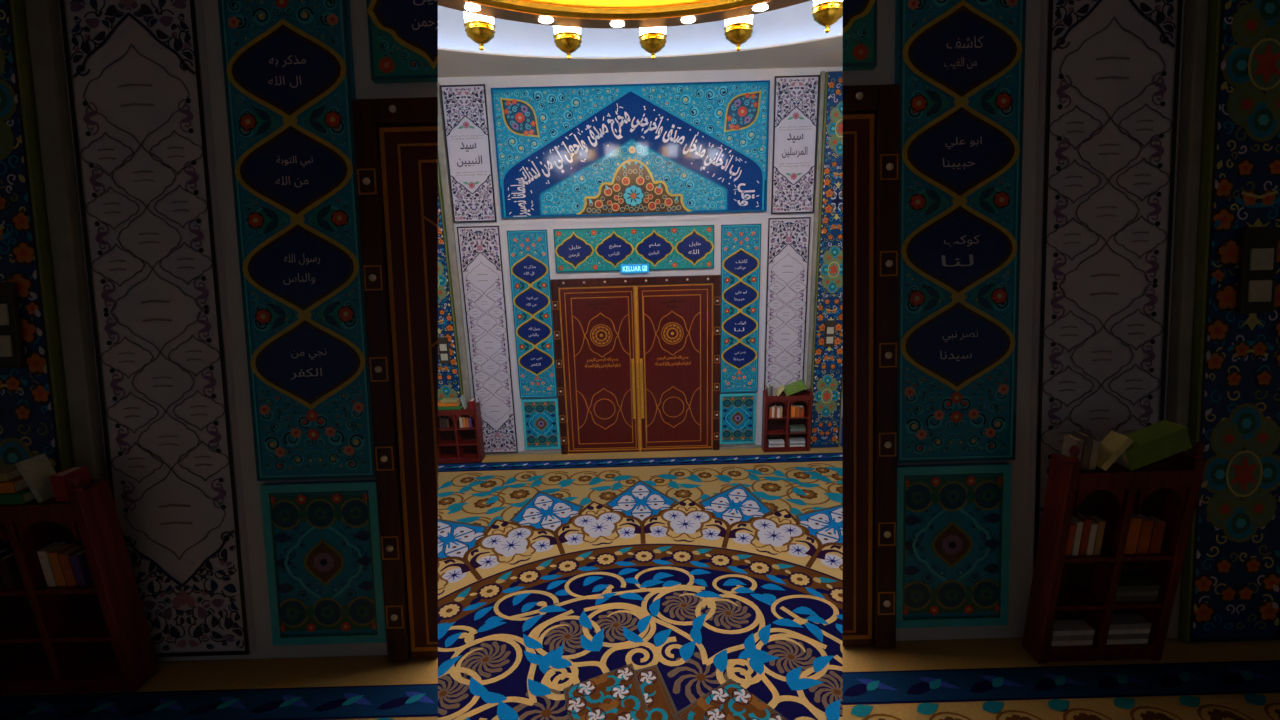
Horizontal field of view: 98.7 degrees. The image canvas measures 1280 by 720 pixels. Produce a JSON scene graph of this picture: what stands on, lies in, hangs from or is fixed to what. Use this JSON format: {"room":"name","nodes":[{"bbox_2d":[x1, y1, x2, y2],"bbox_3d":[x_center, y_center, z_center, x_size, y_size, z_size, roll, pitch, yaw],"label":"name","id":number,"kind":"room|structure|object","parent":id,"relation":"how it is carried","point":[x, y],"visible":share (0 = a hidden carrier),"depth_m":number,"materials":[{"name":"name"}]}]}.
{"room":"mosque","nodes":[
{"label":"mosque","id":0,"kind":"room"},
{"bbox_2d":[58,0,437,660],"bbox_3d":[-2.576,-0.075,2.306,3.657,2.684,0.572,-2,13,0],"label":"wall","id":1,"kind":"structure","parent":0,"point":[365,88],"depth_m":2.23,"materials":[{"name":"paint"}]},
{"bbox_2d":[0,0,73,472],"bbox_3d":[-2.518,-0.054,2.201,0.401,2.679,0.504,-2,13,0],"label":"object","id":2,"kind":"structure","parent":1,"relation":"attached to","point":[34,413],"depth_m":2.15,"materials":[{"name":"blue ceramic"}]},
{"bbox_2d":[0,282,24,367],"bbox_3d":[-2.420,-0.139,2.140,0.152,0.329,0.072,-2,13,0],"label":"switch plate","id":3,"kind":"object","parent":2,"relation":"attached to","point":[11,341],"visible":1,"depth_m":2.11,"materials":[{"name":"brown metal"}]},
{"bbox_2d":[0,304,9,324],"bbox_3d":[-2.484,-0.175,2.125,0.084,0.083,0.010,-2,4,0],"label":"socket","id":4,"kind":"object","parent":3,"relation":"attached to","point":[4,308],"depth_m":2.12,"materials":[{"name":"white plastic"}]},
{"bbox_2d":[0,335,12,356],"bbox_3d":[-2.481,-0.053,2.134,0.084,0.083,0.010,-2,4,0],"label":"socket","id":5,"kind":"object","parent":3,"relation":"attached to","point":[6,341],"depth_m":2.13,"materials":[{"name":"white plastic"}]},
{"bbox_2d":[25,0,106,478],"bbox_3d":[-2.264,-0.065,2.214,0.085,2.678,0.477,-2,13,0],"label":"trim","id":6,"kind":"structure","parent":1,"relation":"attached to","point":[43,20],"depth_m":2.16,"materials":[{"name":"grey stone"}]},
{"bbox_2d":[59,0,255,656],"bbox_3d":[-1.923,-0.094,2.216,0.513,2.640,0.463,-2,13,0],"label":"panel","id":7,"kind":"object","parent":1,"relation":"attached to","point":[137,70],"visible":0.99,"depth_m":2.19,"materials":[{"name":"ceramic"}]},
{"bbox_2d":[218,0,375,480],"bbox_3d":[-1.347,-0.477,2.191,0.487,1.915,0.341,-2,13,0],"label":"panel","id":8,"kind":"object","parent":1,"relation":"attached to","point":[288,65],"visible":1,"depth_m":2.17,"materials":[{"name":"teal tile"}]},
{"bbox_2d":[260,480,386,645],"bbox_3d":[-1.306,0.844,2.290,0.475,0.680,0.145,-2,13,0],"label":"tile panel","id":9,"kind":"object","parent":1,"relation":"attached to","point":[322,538],"visible":1,"depth_m":2.27,"materials":[{"name":"teal tile"}]},
{"bbox_2d":[352,97,437,661],"bbox_3d":[-0.911,0.119,2.224,0.334,2.243,0.415,-2,13,0],"label":"door","id":10,"kind":"structure","parent":1,"relation":"in","point":[397,162],"depth_m":2.20,"materials":[{"name":"brown wood"}]},
{"bbox_2d":[366,0,437,83],"bbox_3d":[-0.906,-1.272,2.132,0.279,0.367,0.093,-2,13,0],"label":"inscription panel","id":11,"kind":"object","parent":1,"relation":"attached to","point":[403,34],"visible":1,"depth_m":2.12,"materials":[{"name":"blue tile"}]},
{"bbox_2d":[158,655,387,661],"bbox_3d":[-2.163,2.267,0.675,4.350,1.135,4.293,-2,13,0],"label":"floor","id":12,"kind":"structure","parent":0,"point":[370,655],"depth_m":2.34,"materials":[{"name":"grey stone"}]},
{"bbox_2d":[0,656,437,719],"bbox_3d":[-2.273,1.738,0.443,4.140,0.004,3.888,-2,13,0],"label":"carpet","id":13,"kind":"object","parent":12,"relation":"on","point":[364,687],"visible":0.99,"depth_m":2.15,"materials":[{"name":"blue carpet"}]},
{"bbox_2d":[0,475,159,695],"bbox_3d":[-2.291,0.860,2.121,0.570,0.924,0.120,-2,13,0],"label":"bookcase","id":14,"kind":"object","parent":13,"relation":"on","point":[93,637],"visible":0.93,"depth_m":2.13,"materials":[{"name":"red wood"}]},
{"bbox_2d":[0,551,22,587],"bbox_3d":[-2.397,0.799,2.110,0.034,0.120,0.070,-2,13,0],"label":"book","id":15,"kind":"object","parent":14,"relation":"on","point":[9,570],"visible":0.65,"depth_m":2.08,"materials":[{"name":"paper"}]},
{"bbox_2d":[0,487,35,504],"bbox_3d":[-2.372,0.493,2.022,0.314,0.038,0.098,-2,13,0],"label":"book","id":16,"kind":"object","parent":14,"relation":"on","point":[24,496],"visible":0.48,"depth_m":1.98,"materials":[{"name":"paper"}]},
{"bbox_2d":[0,476,28,492],"bbox_3d":[-2.387,0.452,2.016,0.285,0.040,0.091,-2,13,0],"label":"book","id":17,"kind":"object","parent":16,"relation":"on","point":[15,485],"visible":0.52,"depth_m":1.98,"materials":[{"name":"paper"}]},
{"bbox_2d":[0,465,21,480],"bbox_3d":[-2.360,0.413,2.007,0.190,0.030,0.077,-2,13,0],"label":"book","id":18,"kind":"object","parent":17,"relation":"on","point":[7,472],"visible":0.7,"depth_m":1.99,"materials":[{"name":"paper"}]},
{"bbox_2d":[15,453,55,502],"bbox_3d":[-2.194,0.431,2.016,0.059,0.160,0.084,-2,13,0],"label":"book","id":19,"kind":"object","parent":14,"relation":"on","point":[36,470],"visible":0.89,"depth_m":2.00,"materials":[{"name":"paper"}]},
{"bbox_2d":[37,541,64,586],"bbox_3d":[-2.236,0.780,2.106,0.032,0.150,0.070,-2,13,0],"label":"book","id":20,"kind":"object","parent":14,"relation":"on","point":[43,556],"visible":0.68,"depth_m":2.08,"materials":[{"name":"paper"}]},
{"bbox_2d":[48,543,74,585],"bbox_3d":[-2.198,0.783,2.107,0.032,0.142,0.070,-2,13,0],"label":"book","id":21,"kind":"object","parent":14,"relation":"on","point":[54,559],"visible":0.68,"depth_m":2.08,"materials":[{"name":"paper"}]},
{"bbox_2d":[49,465,91,501],"bbox_3d":[-2.093,0.455,2.026,0.048,0.100,0.091,-2,13,0],"label":"book","id":22,"kind":"object","parent":14,"relation":"on","point":[59,481],"visible":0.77,"depth_m":1.99,"materials":[{"name":"paper"}]},
{"bbox_2d":[58,544,83,585],"bbox_3d":[-2.159,0.785,2.108,0.032,0.134,0.070,-2,13,0],"label":"book","id":23,"kind":"object","parent":14,"relation":"on","point":[64,558],"visible":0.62,"depth_m":2.08,"materials":[{"name":"paper"}]},
{"bbox_2d":[69,548,92,585],"bbox_3d":[-2.121,0.788,2.109,0.032,0.126,0.070,-2,13,0],"label":"book","id":24,"kind":"object","parent":14,"relation":"on","point":[79,562],"visible":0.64,"depth_m":2.08,"materials":[{"name":"paper"}]},
{"bbox_2d":[438,67,842,451],"bbox_3d":[-0.033,-1.063,6.953,8.800,4.654,0.200,-2,13,0],"label":"wall","id":25,"kind":"structure","parent":0,"point":[490,82],"depth_m":6.71,"materials":[{"name":"paint"}]},
{"bbox_2d":[438,156,463,400],"bbox_3d":[-2.542,-0.931,6.824,0.401,4.585,0.077,-2,13,0],"label":"tile column","id":26,"kind":"structure","parent":25,"relation":"attached to","point":[450,385],"depth_m":6.89,"materials":[{"name":"tile"}]},
{"bbox_2d":[438,337,450,363],"bbox_3d":[-2.476,-0.122,6.960,0.132,0.339,0.028,-2,13,0],"label":"switch plate","id":27,"kind":"object","parent":26,"relation":"attached to","point":[443,346],"visible":0.93,"depth_m":6.95,"materials":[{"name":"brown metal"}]},
{"bbox_2d":[439,344,446,350],"bbox_3d":[-2.484,-0.159,6.942,0.084,0.085,0.010,-2,13,0],"label":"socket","id":28,"kind":"object","parent":27,"relation":"attached to","point":[442,347],"depth_m":6.94,"materials":[{"name":"white plastic"}]},
{"bbox_2d":[438,82,470,402],"bbox_3d":[-2.288,-0.949,6.835,0.085,4.600,0.050,-2,13,0],"label":"trim","id":29,"kind":"structure","parent":25,"relation":"attached to","point":[442,154],"depth_m":6.73,"materials":[{"name":"grey stone"}]},
{"bbox_2d":[440,84,496,222],"bbox_3d":[-2.014,-2.412,6.493,0.520,1.530,0.041,-2,13,0],"label":"panel","id":30,"kind":"object","parent":25,"relation":"attached to","point":[464,107],"visible":1,"depth_m":6.47,"materials":[{"name":"tile"}]},
{"bbox_2d":[457,226,518,452],"bbox_3d":[-1.925,-0.194,7.022,0.513,2.945,0.041,-2,13,0],"label":"panel","id":31,"kind":"object","parent":25,"relation":"attached to","point":[480,249],"visible":1,"depth_m":6.97,"materials":[{"name":"ceramic"}]},
{"bbox_2d":[507,230,557,397],"bbox_3d":[-1.349,-0.546,6.944,0.487,2.130,0.040,-2,13,0],"label":"panel","id":32,"kind":"object","parent":25,"relation":"attached to","point":[528,252],"visible":1,"depth_m":6.92,"materials":[{"name":"blue tile"}]},
{"bbox_2d":[521,398,560,449],"bbox_3d":[-1.305,0.847,7.276,0.475,0.700,0.038,-2,13,0],"label":"tile panel","id":33,"kind":"object","parent":25,"relation":"attached to","point":[541,426],"visible":1,"depth_m":7.26,"materials":[{"name":"teal tile"}]},
{"bbox_2d":[491,80,769,218],"bbox_3d":[-0.091,-2.458,6.484,3.196,1.447,0.065,-2,13,0],"label":"calligraphy panel","id":34,"kind":"object","parent":25,"relation":"attached to","point":[689,147],"visible":1,"depth_m":6.46,"materials":[{"name":"teal tile"}]},
{"bbox_2d":[553,225,713,272],"bbox_3d":[-0.068,-1.364,6.758,1.958,0.525,0.040,-2,13,0],"label":"inscription panel","id":35,"kind":"object","parent":25,"relation":"attached to","point":[689,246],"visible":1,"depth_m":6.74,"materials":[{"name":"teal tile"}]},
{"bbox_2d":[620,264,648,272],"bbox_3d":[-0.065,-1.127,6.776,0.350,0.105,0.037,-2,13,0],"label":"exit sign","id":36,"kind":"object","parent":35,"relation":"attached to","point":[625,268],"visible":1,"depth_m":6.76,"materials":[{"name":"blue plastic"}]},
{"bbox_2d":[499,214,767,224],"bbox_3d":[-0.081,-1.707,6.686,3.260,0.045,0.020,-2,13,0],"label":"trim","id":37,"kind":"structure","parent":25,"relation":"attached to","point":[748,215],"depth_m":6.68,"materials":[{"name":"paint"}]},
{"bbox_2d":[550,275,720,453],"bbox_3d":[-0.023,0.104,7.074,2.110,2.320,0.105,-2,13,0],"label":"door","id":38,"kind":"structure","parent":25,"relation":"in","point":[676,339],"depth_m":7.07,"materials":[{"name":"brown wood"}]},
{"bbox_2d":[485,443,840,455],"bbox_3d":[0.030,1.205,7.380,8.800,0.035,0.020,-2,13,0],"label":"baseboard","id":39,"kind":"structure","parent":25,"relation":"attached to","point":[741,446],"depth_m":7.37,"materials":[{"name":"grey stone"}]},
{"bbox_2d":[720,392,755,443],"bbox_3d":[1.291,0.775,7.278,0.475,0.700,0.038,-2,13,0],"label":"tile panel","id":40,"kind":"object","parent":25,"relation":"attached to","point":[737,410],"visible":1,"depth_m":7.26,"materials":[{"name":"teal tile"}]},
{"bbox_2d":[720,224,760,392],"bbox_3d":[1.261,-0.618,6.945,0.487,2.130,0.040,-2,13,0],"label":"panel","id":41,"kind":"object","parent":25,"relation":"attached to","point":[740,243],"visible":1,"depth_m":6.92,"materials":[{"name":"blue tile"}]},
{"bbox_2d":[763,217,810,390],"bbox_3d":[1.852,-0.298,7.024,0.513,2.945,0.041,-2,13,0],"label":"panel","id":42,"kind":"object","parent":25,"relation":"attached to","point":[788,239],"visible":0.87,"depth_m":6.90,"materials":[{"name":"ceramic"}]},
{"bbox_2d":[770,75,819,213],"bbox_3d":[1.824,-2.519,6.495,0.520,1.530,0.041,-2,13,0],"label":"panel","id":43,"kind":"object","parent":25,"relation":"attached to","point":[795,98],"visible":1,"depth_m":6.47,"materials":[{"name":"tile"}]},
{"bbox_2d":[806,71,824,388],"bbox_3d":[2.158,-1.072,6.838,0.050,4.600,0.050,-2,13,0],"label":"trim","id":44,"kind":"structure","parent":25,"relation":"attached to","point":[822,73],"depth_m":6.69,"materials":[{"name":"grey stone"}]},
{"bbox_2d":[810,71,842,447],"bbox_3d":[2.388,-1.068,6.827,0.401,4.585,0.077,-2,13,0],"label":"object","id":45,"kind":"structure","parent":25,"relation":"attached to","point":[827,362],"depth_m":6.81,"materials":[{"name":"tile"}]},
{"bbox_2d":[824,320,835,346],"bbox_3d":[2.392,-0.336,6.943,0.133,0.336,0.028,-2,13,0],"label":"switch plate","id":46,"kind":"object","parent":45,"relation":"attached to","point":[829,337],"visible":1,"depth_m":6.93,"materials":[{"name":"brown metal"}]},
{"bbox_2d":[438,0,842,77],"bbox_3d":[-0.118,-4.233,1.485,9.200,4.050,9.368,-2,13,0],"label":"ceiling","id":47,"kind":"structure","parent":0,"point":[794,23],"depth_m":5.88,"materials":[{"name":"paint"}]},
{"bbox_2d":[438,0,842,59],"bbox_3d":[-0.071,-3.779,1.403,3.451,4.604,3.462,0,14,9],"label":"chandelier","id":48,"kind":"object","parent":47,"relation":"hanging from","point":[652,17],"visible":0.88,"depth_m":3.17,"materials":[{"name":"gold metal"}]},
{"bbox_2d":[896,637,1022,641],"bbox_3d":[2.285,2.143,0.677,4.350,1.135,4.293,-2,13,0],"label":"floor","id":49,"kind":"structure","parent":0,"point":[1018,637],"depth_m":2.34,"materials":[{"name":"grey stone"}]},
{"bbox_2d":[843,638,1279,719],"bbox_3d":[2.365,1.609,0.445,4.140,0.004,3.888,-2,13,0],"label":"carpet","id":50,"kind":"object","parent":49,"relation":"on","point":[971,679],"visible":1,"depth_m":2.10,"materials":[{"name":"blue carpet"}]},
{"bbox_2d":[1022,441,1205,663],"bbox_3d":[1.818,0.743,2.131,0.490,0.924,0.100,-2,13,0],"label":"bookcase","id":51,"kind":"object","parent":50,"relation":"on","point":[1063,587],"visible":0.84,"depth_m":2.12,"materials":[{"name":"red wood"}]},
{"bbox_2d":[1065,522,1075,555],"bbox_3d":[1.636,0.680,2.119,0.023,0.130,0.057,-2,13,0],"label":"book","id":52,"kind":"object","parent":51,"relation":"on","point":[1073,526],"visible":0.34,"depth_m":2.09,"materials":[{"name":"paper"}]},
{"bbox_2d":[1050,640,1092,645],"bbox_3d":[1.722,1.122,2.222,0.163,0.022,0.062,-2,13,0],"label":"book","id":53,"kind":"object","parent":51,"relation":"on","point":[1077,642],"visible":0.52,"depth_m":2.19,"materials":[{"name":"paper"}]},
{"bbox_2d":[1051,635,1093,640],"bbox_3d":[1.722,1.099,2.217,0.163,0.022,0.062,-2,13,0],"label":"book","id":54,"kind":"object","parent":53,"relation":"on","point":[1076,637],"visible":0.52,"depth_m":2.19,"materials":[{"name":"paper"}]},
{"bbox_2d":[1052,619,1094,635],"bbox_3d":[1.721,1.076,2.212,0.163,0.022,0.062,-2,13,0],"label":"book","id":55,"kind":"object","parent":54,"relation":"on","point":[1079,626],"visible":0.84,"depth_m":2.19,"materials":[{"name":"paper"}]},
{"bbox_2d":[1061,434,1083,462],"bbox_3d":[1.603,0.341,2.042,0.024,0.115,0.062,-2,13,0],"label":"book","id":56,"kind":"object","parent":51,"relation":"on","point":[1071,440],"visible":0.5,"depth_m":2.03,"materials":[{"name":"paper"}]},
{"bbox_2d":[1071,515,1083,555],"bbox_3d":[1.664,0.674,2.118,0.023,0.140,0.057,-2,13,0],"label":"book","id":57,"kind":"object","parent":51,"relation":"on","point":[1079,524],"visible":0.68,"depth_m":2.09,"materials":[{"name":"paper"}]},
{"bbox_2d":[1073,512,1090,554],"bbox_3d":[1.692,0.668,2.117,0.023,0.150,0.057,-2,13,0],"label":"book","id":58,"kind":"object","parent":51,"relation":"on","point":[1087,521],"visible":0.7,"depth_m":2.09,"materials":[{"name":"paper"}]},
{"bbox_2d":[1072,430,1092,469],"bbox_3d":[1.632,0.333,2.040,0.024,0.130,0.062,-2,13,0],"label":"book","id":59,"kind":"object","parent":51,"relation":"on","point":[1087,438],"visible":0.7,"depth_m":2.01,"materials":[{"name":"paper"}]},
{"bbox_2d":[1085,520,1097,554],"bbox_3d":[1.720,0.677,2.119,0.023,0.130,0.057,-2,13,0],"label":"book","id":60,"kind":"object","parent":51,"relation":"on","point":[1093,528],"visible":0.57,"depth_m":2.09,"materials":[{"name":"paper"}]},
{"bbox_2d":[1087,438,1099,469],"bbox_3d":[1.661,0.342,2.042,0.025,0.110,0.062,-2,13,0],"label":"book","id":61,"kind":"object","parent":51,"relation":"on","point":[1095,443],"visible":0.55,"depth_m":2.01,"materials":[{"name":"paper"}]},
{"bbox_2d":[1087,514,1105,554],"bbox_3d":[1.747,0.672,2.118,0.023,0.140,0.057,-2,13,0],"label":"book","id":62,"kind":"object","parent":51,"relation":"on","point":[1101,523],"visible":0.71,"depth_m":2.09,"materials":[{"name":"paper"}]},
{"bbox_2d":[1096,430,1132,470],"bbox_3d":[1.729,0.333,2.029,0.102,0.129,0.074,-2,13,0],"label":"book","id":63,"kind":"object","parent":51,"relation":"on","point":[1114,444],"visible":0.84,"depth_m":2.01,"materials":[{"name":"paper"}]},
{"bbox_2d":[1106,639,1147,644],"bbox_3d":[1.943,1.116,2.222,0.163,0.022,0.062,-2,13,0],"label":"book","id":64,"kind":"object","parent":51,"relation":"on","point":[1113,641],"visible":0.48,"depth_m":2.19,"materials":[{"name":"paper"}]},
{"bbox_2d":[1107,633,1148,639],"bbox_3d":[1.942,1.093,2.217,0.163,0.022,0.062,-2,13,0],"label":"book","id":65,"kind":"object","parent":64,"relation":"on","point":[1112,636],"visible":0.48,"depth_m":2.19,"materials":[{"name":"paper"}]},
{"bbox_2d":[1108,628,1149,634],"bbox_3d":[1.941,1.070,2.212,0.163,0.022,0.062,-2,13,0],"label":"book","id":66,"kind":"object","parent":65,"relation":"on","point":[1146,630],"visible":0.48,"depth_m":2.18,"materials":[{"name":"paper"}]},
{"bbox_2d":[1109,613,1151,628],"bbox_3d":[1.941,1.047,2.206,0.163,0.022,0.062,-2,13,0],"label":"book","id":67,"kind":"object","parent":66,"relation":"on","point":[1118,620],"visible":0.8,"depth_m":2.19,"materials":[{"name":"paper"}]},
{"bbox_2d":[1124,513,1141,553],"bbox_3d":[1.873,0.663,2.117,0.042,0.150,0.057,-2,13,0],"label":"book","id":68,"kind":"object","parent":51,"relation":"on","point":[1135,524],"visible":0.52,"depth_m":2.09,"materials":[{"name":"paper"}]},
{"bbox_2d":[1115,596,1157,601],"bbox_3d":[1.937,0.926,2.177,0.163,0.022,0.062,-2,13,0],"label":"book","id":69,"kind":"object","parent":51,"relation":"on","point":[1130,598],"visible":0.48,"depth_m":2.15,"materials":[{"name":"paper"}]},
{"bbox_2d":[1116,590,1158,596],"bbox_3d":[1.937,0.903,2.172,0.163,0.022,0.062,-2,13,0],"label":"book","id":70,"kind":"object","parent":69,"relation":"on","point":[1121,593],"visible":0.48,"depth_m":2.14,"materials":[{"name":"paper"}]},
{"bbox_2d":[1117,576,1159,591],"bbox_3d":[1.936,0.880,2.166,0.163,0.022,0.062,-2,13,0],"label":"book","id":71,"kind":"object","parent":70,"relation":"on","point":[1126,583],"visible":0.8,"depth_m":2.14,"materials":[{"name":"paper"}]},
{"bbox_2d":[1135,513,1153,553],"bbox_3d":[1.920,0.667,2.118,0.042,0.140,0.057,-2,13,0],"label":"book","id":72,"kind":"object","parent":51,"relation":"on","point":[1147,523],"visible":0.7,"depth_m":2.09,"materials":[{"name":"paper"}]},
{"bbox_2d":[1114,420,1191,470],"bbox_3d":[1.871,0.313,2.025,0.236,0.163,0.085,-2,13,0],"label":"book","id":73,"kind":"object","parent":51,"relation":"on","point":[1163,439],"visible":0.88,"depth_m":1.99,"materials":[{"name":"paper"}]},
{"bbox_2d":[1147,515,1165,552],"bbox_3d":[1.968,0.670,2.119,0.042,0.130,0.057,-2,13,0],"label":"book","id":74,"kind":"object","parent":51,"relation":"on","point":[1159,525],"visible":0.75,"depth_m":2.09,"materials":[{"name":"paper"}]},
{"bbox_2d":[843,0,1184,640],"bbox_3d":[2.608,-0.219,2.307,3.571,2.684,0.572,-2,13,0],"label":"wall","id":75,"kind":"structure","parent":0,"point":[883,73],"depth_m":2.23,"materials":[{"name":"paint"}]},
{"bbox_2d":[843,0,876,70],"bbox_3d":[0.845,-1.320,2.133,0.135,0.367,0.093,-2,13,0],"label":"inscription panel","id":76,"kind":"object","parent":75,"relation":"attached to","point":[859,16],"visible":1,"depth_m":2.12,"materials":[{"name":"teal tile"}]},
{"bbox_2d":[843,84,899,647],"bbox_3d":[0.920,0.069,2.225,0.223,2.243,0.415,-2,13,0],"label":"door","id":77,"kind":"structure","parent":75,"relation":"in","point":[871,113],"depth_m":2.20,"materials":[{"name":"brown wood"}]},
{"bbox_2d":[896,462,1011,627],"bbox_3d":[1.290,0.772,2.290,0.475,0.680,0.145,-2,13,0],"label":"tile panel","id":78,"kind":"object","parent":75,"relation":"attached to","point":[954,520],"visible":0.99,"depth_m":2.27,"materials":[{"name":"teal tile"}]},
{"bbox_2d":[895,0,1025,462],"bbox_3d":[1.263,-0.550,2.192,0.487,1.915,0.341,-2,13,0],"label":"panel","id":79,"kind":"object","parent":75,"relation":"attached to","point":[960,73],"visible":1,"depth_m":2.17,"materials":[{"name":"teal tile"}]},
{"bbox_2d":[1025,0,1182,621],"bbox_3d":[1.855,-0.199,2.216,0.513,2.640,0.463,-2,13,0],"label":"panel","id":80,"kind":"object","parent":75,"relation":"attached to","point":[1108,102],"visible":0.74,"depth_m":2.17,"materials":[{"name":"ceramic"}]},
{"bbox_2d":[1166,0,1208,637],"bbox_3d":[2.182,-0.189,2.214,0.050,2.677,0.477,-2,13,0],"label":"trim","id":81,"kind":"structure","parent":75,"relation":"attached to","point":[1196,11],"depth_m":2.17,"materials":[{"name":"grey stone"}]},
{"bbox_2d":[1178,0,1279,642],"bbox_3d":[2.412,-0.191,2.201,0.401,2.678,0.504,-2,13,0],"label":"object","id":82,"kind":"structure","parent":75,"relation":"attached to","point":[1230,586],"depth_m":2.18,"materials":[{"name":"teal tile"}]},
{"bbox_2d":[1236,226,1278,313],"bbox_3d":[2.358,-0.349,2.135,0.197,0.328,0.072,-2,13,0],"label":"switch plate","id":83,"kind":"object","parent":82,"relation":"attached to","point":[1258,245],"visible":1,"depth_m":2.10,"materials":[{"name":"brown metal"}]},
{"bbox_2d":[1248,280,1271,301],"bbox_3d":[2.400,-0.267,2.129,0.084,0.083,0.010,-2,4,0],"label":"socket","id":84,"kind":"object","parent":83,"relation":"attached to","point":[1258,290],"depth_m":2.12,"materials":[{"name":"white plastic"}]},
{"bbox_2d":[1250,248,1273,269],"bbox_3d":[2.397,-0.388,2.120,0.084,0.083,0.010,-2,4,0],"label":"socket","id":85,"kind":"object","parent":83,"relation":"attached to","point":[1260,258],"depth_m":2.12,"materials":[{"name":"white plastic"}]},
{"bbox_3d":[0.063,2.309,3.084,8.800,0.116,8.930,-2,13,0],"label":"floor","id":86,"kind":"structure","parent":0,"visible":0},
{"bbox_2d":[438,446,842,719],"bbox_3d":[0.061,2.237,3.070,8.780,0.020,8.835,-2,13,0],"label":"carpet","id":87,"kind":"object","parent":86,"relation":"on","point":[683,584],"visible":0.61,"depth_m":4.57,"materials":[{"name":"multicoloured carpet"}]},
{"bbox_2d":[438,401,484,463],"bbox_3d":[-2.354,0.915,7.120,0.580,0.824,0.180,-2,13,0],"label":"bookcase","id":88,"kind":"object","parent":87,"relation":"on","point":[456,444],"visible":0.68,"depth_m":7.13,"materials":[{"name":"red wood"}]},
{"bbox_2d":[446,417,451,427],"bbox_3d":[-2.467,0.804,7.103,0.036,0.120,0.100,-2,13,0],"label":"book","id":89,"kind":"object","parent":88,"relation":"on","point":[448,419],"visible":0.89,"depth_m":7.07,"materials":[{"name":"paper"}]},
{"bbox_2d":[438,403,462,409],"bbox_3d":[-2.438,0.597,7.033,0.330,0.038,0.140,-2,13,0],"label":"book","id":90,"kind":"object","parent":88,"relation":"on","point":[460,406],"visible":0.5,"depth_m":6.97,"materials":[{"name":"paper"}]},
{"bbox_2d":[438,400,460,406],"bbox_3d":[-2.454,0.555,7.028,0.300,0.040,0.130,-2,13,0],"label":"book","id":91,"kind":"object","parent":90,"relation":"on","point":[458,403],"visible":0.61,"depth_m":6.97,"materials":[{"name":"paper"}]},
{"bbox_2d":[441,398,458,402],"bbox_3d":[-2.425,0.516,7.019,0.200,0.030,0.110,-2,13,0],"label":"book","id":92,"kind":"object","parent":91,"relation":"on","point":[444,400],"visible":1,"depth_m":6.97,"materials":[{"name":"paper"}]},
{"bbox_2d":[460,395,467,408],"bbox_3d":[-2.249,0.534,7.030,0.059,0.160,0.120,-2,13,0],"label":"book","id":93,"kind":"object","parent":88,"relation":"on","point":[462,398],"visible":1,"depth_m":7.00,"materials":[{"name":"paper"}]},
{"bbox_2d":[761,387,811,451],"bbox_3d":[1.909,0.763,7.173,0.600,0.864,0.150,-2,13,0],"label":"bookcase","id":94,"kind":"object","parent":87,"relation":"on","point":[772,428],"visible":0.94,"depth_m":7.17,"materials":[{"name":"red wood"}]},
{"bbox_2d":[776,384,784,395],"bbox_3d":[1.794,0.387,7.062,0.102,0.129,0.130,-2,13,0],"label":"book","id":95,"kind":"object","parent":94,"relation":"on","point":[781,387],"visible":0.91,"depth_m":7.03,"materials":[{"name":"paper"}]},
{"bbox_2d":[789,404,794,416],"bbox_3d":[1.976,0.656,7.143,0.052,0.150,0.100,-2,13,0],"label":"book","id":96,"kind":"object","parent":94,"relation":"on","point":[792,408],"visible":0.95,"depth_m":7.11,"materials":[{"name":"paper"}]},
{"bbox_2d":[783,379,806,395],"bbox_3d":[1.977,0.356,7.056,0.282,0.181,0.150,-2,13,0],"label":"book","id":97,"kind":"object","parent":94,"relation":"on","point":[799,385],"visible":0.95,"depth_m":6.99,"materials":[{"name":"paper"}]},
{"bbox_2d":[795,404,799,416],"bbox_3d":[2.034,0.659,7.144,0.052,0.140,0.100,-2,13,0],"label":"book","id":98,"kind":"object","parent":94,"relation":"on","point":[797,407],"visible":0.93,"depth_m":7.10,"materials":[{"name":"paper"}]},
{"bbox_3d":[1.788,1.116,7.246,0.200,0.022,0.110,-2,13,0],"label":"book","id":99,"kind":"object","parent":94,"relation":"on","visible":0},
{"bbox_3d":[1.788,1.093,7.241,0.200,0.022,0.110,-2,13,0],"label":"book","id":100,"kind":"object","parent":99,"relation":"on","visible":0},
{"bbox_2d":[767,439,784,443],"bbox_3d":[1.787,1.070,7.235,0.200,0.022,0.110,-2,13,0],"label":"book","id":101,"kind":"object","parent":100,"relation":"on","point":[770,441],"visible":1,"depth_m":7.20,"materials":[{"name":"paper"}]},
{"bbox_3d":[2.058,1.108,7.246,0.200,0.022,0.110,-2,13,0],"label":"book","id":102,"kind":"object","parent":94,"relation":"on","visible":0},
{"bbox_2d":[788,441,804,444],"bbox_3d":[2.058,1.086,7.241,0.200,0.022,0.110,-2,13,0],"label":"book","id":103,"kind":"object","parent":102,"relation":"on","point":[788,441],"visible":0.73,"depth_m":7.19,"materials":[{"name":"paper"}]},
{"bbox_3d":[2.057,1.063,7.235,0.200,0.022,0.110,-2,13,0],"label":"book","id":104,"kind":"object","parent":103,"relation":"on","visible":0},
{"bbox_2d":[788,437,804,441],"bbox_3d":[2.056,1.040,7.230,0.200,0.022,0.110,-2,13,0],"label":"book","id":105,"kind":"object","parent":104,"relation":"on","point":[791,439],"visible":0.93,"depth_m":7.19,"materials":[{"name":"paper"}]},
{"bbox_3d":[2.053,0.919,7.201,0.200,0.022,0.110,-2,13,0],"label":"book","id":106,"kind":"object","parent":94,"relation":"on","visible":0},
{"bbox_2d":[789,428,805,430],"bbox_3d":[2.052,0.896,7.196,0.200,0.022,0.110,-2,13,0],"label":"book","id":107,"kind":"object","parent":106,"relation":"on","point":[789,428],"visible":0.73,"depth_m":7.14,"materials":[{"name":"paper"}]},
{"bbox_2d":[789,424,805,428],"bbox_3d":[2.052,0.873,7.190,0.200,0.022,0.110,-2,13,0],"label":"book","id":108,"kind":"object","parent":107,"relation":"on","point":[798,426],"visible":0.89,"depth_m":7.17,"materials":[{"name":"paper"}]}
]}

